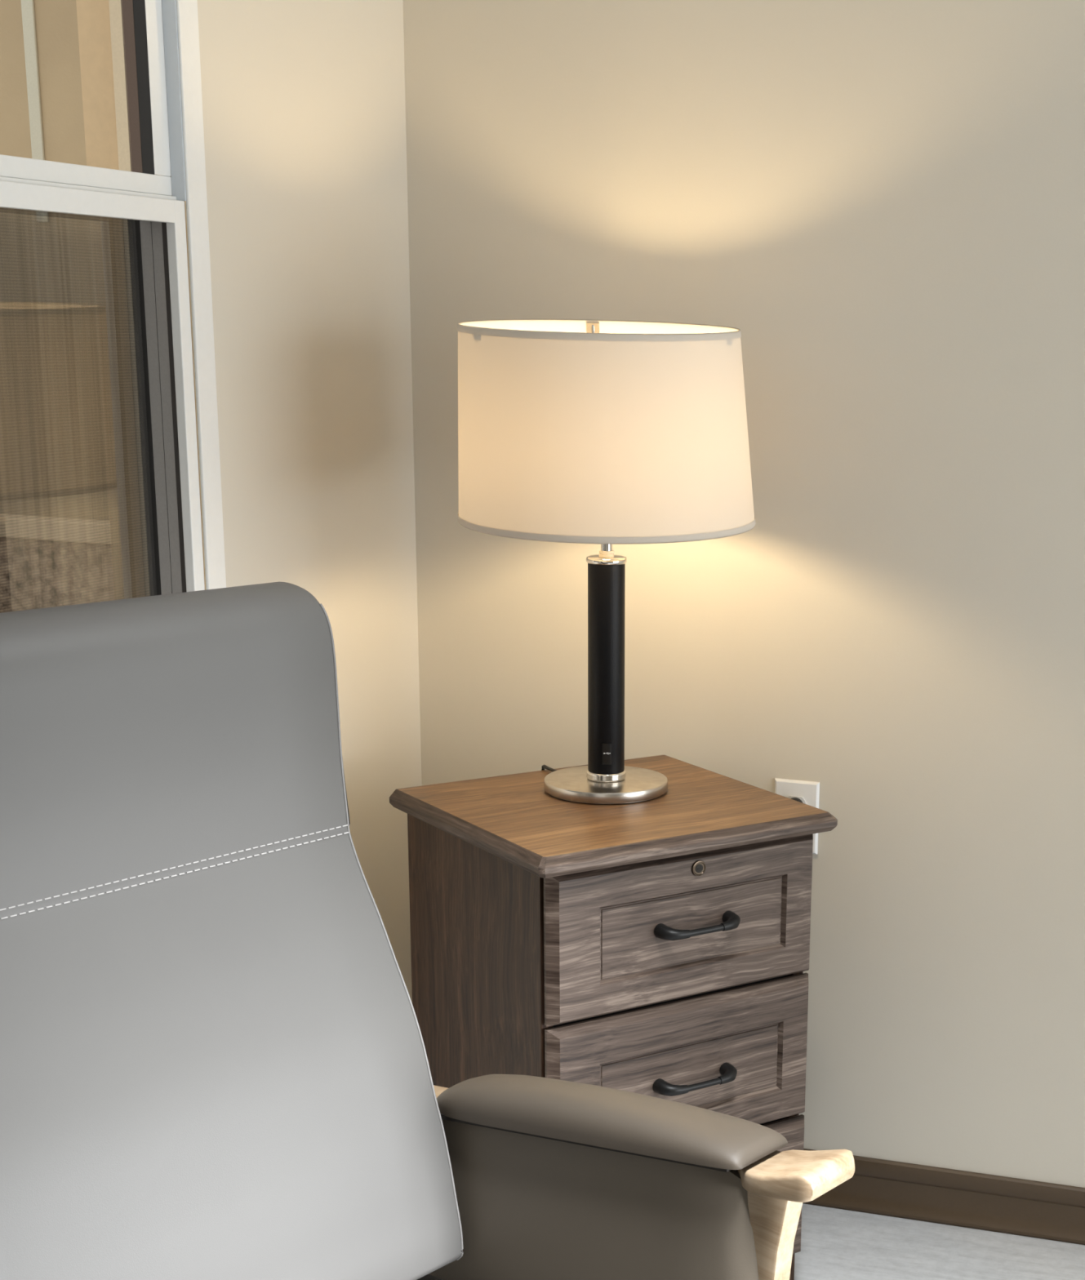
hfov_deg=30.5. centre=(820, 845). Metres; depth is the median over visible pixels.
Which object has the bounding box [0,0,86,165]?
wall
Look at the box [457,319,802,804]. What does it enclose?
table lamp
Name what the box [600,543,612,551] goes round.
socket
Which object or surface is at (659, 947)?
nightstand
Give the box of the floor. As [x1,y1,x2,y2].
[794,1203,1084,1279]
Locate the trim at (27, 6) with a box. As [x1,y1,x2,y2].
[21,0,44,159]
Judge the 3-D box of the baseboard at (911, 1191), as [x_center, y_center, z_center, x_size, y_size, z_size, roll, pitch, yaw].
[1.549,0.694,2.760,4.600,0.091,0.015,6,16,14]
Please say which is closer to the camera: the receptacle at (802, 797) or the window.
the window
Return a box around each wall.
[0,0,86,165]
[162,0,422,1002]
[403,0,1084,1187]
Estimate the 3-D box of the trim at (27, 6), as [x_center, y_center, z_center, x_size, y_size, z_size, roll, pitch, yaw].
[-1.577,-2.091,3.808,0.028,1.670,0.006,6,16,14]
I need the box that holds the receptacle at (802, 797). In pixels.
[787,795,805,804]
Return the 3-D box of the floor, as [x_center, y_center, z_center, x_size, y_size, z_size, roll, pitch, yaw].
[0.864,1.410,0.363,4.838,0.080,5.440,6,16,14]
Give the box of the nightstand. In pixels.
[389,755,837,1279]
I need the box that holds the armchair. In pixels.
[0,582,854,1279]
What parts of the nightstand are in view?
panel, drawer, drawer, handle, handle, drawer, panel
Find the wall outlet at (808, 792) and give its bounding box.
[774,777,819,854]
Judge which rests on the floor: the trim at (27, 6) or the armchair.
the armchair
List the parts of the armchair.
backrest, seat, panel, arm rail, leg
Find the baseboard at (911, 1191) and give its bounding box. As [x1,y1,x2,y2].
[802,1148,1084,1244]
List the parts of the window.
sash, casing, sash, frame, casing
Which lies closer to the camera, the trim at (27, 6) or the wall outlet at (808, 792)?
the wall outlet at (808, 792)
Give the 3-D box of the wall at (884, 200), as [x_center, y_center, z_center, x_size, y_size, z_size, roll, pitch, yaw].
[1.603,-0.509,2.502,4.600,2.550,0.120,6,16,14]
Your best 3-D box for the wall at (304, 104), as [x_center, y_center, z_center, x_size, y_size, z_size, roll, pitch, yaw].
[-1.240,-0.209,1.069,0.118,2.550,6.200,6,16,14]
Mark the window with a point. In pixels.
(100, 493)
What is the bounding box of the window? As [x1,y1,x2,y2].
[0,0,226,613]

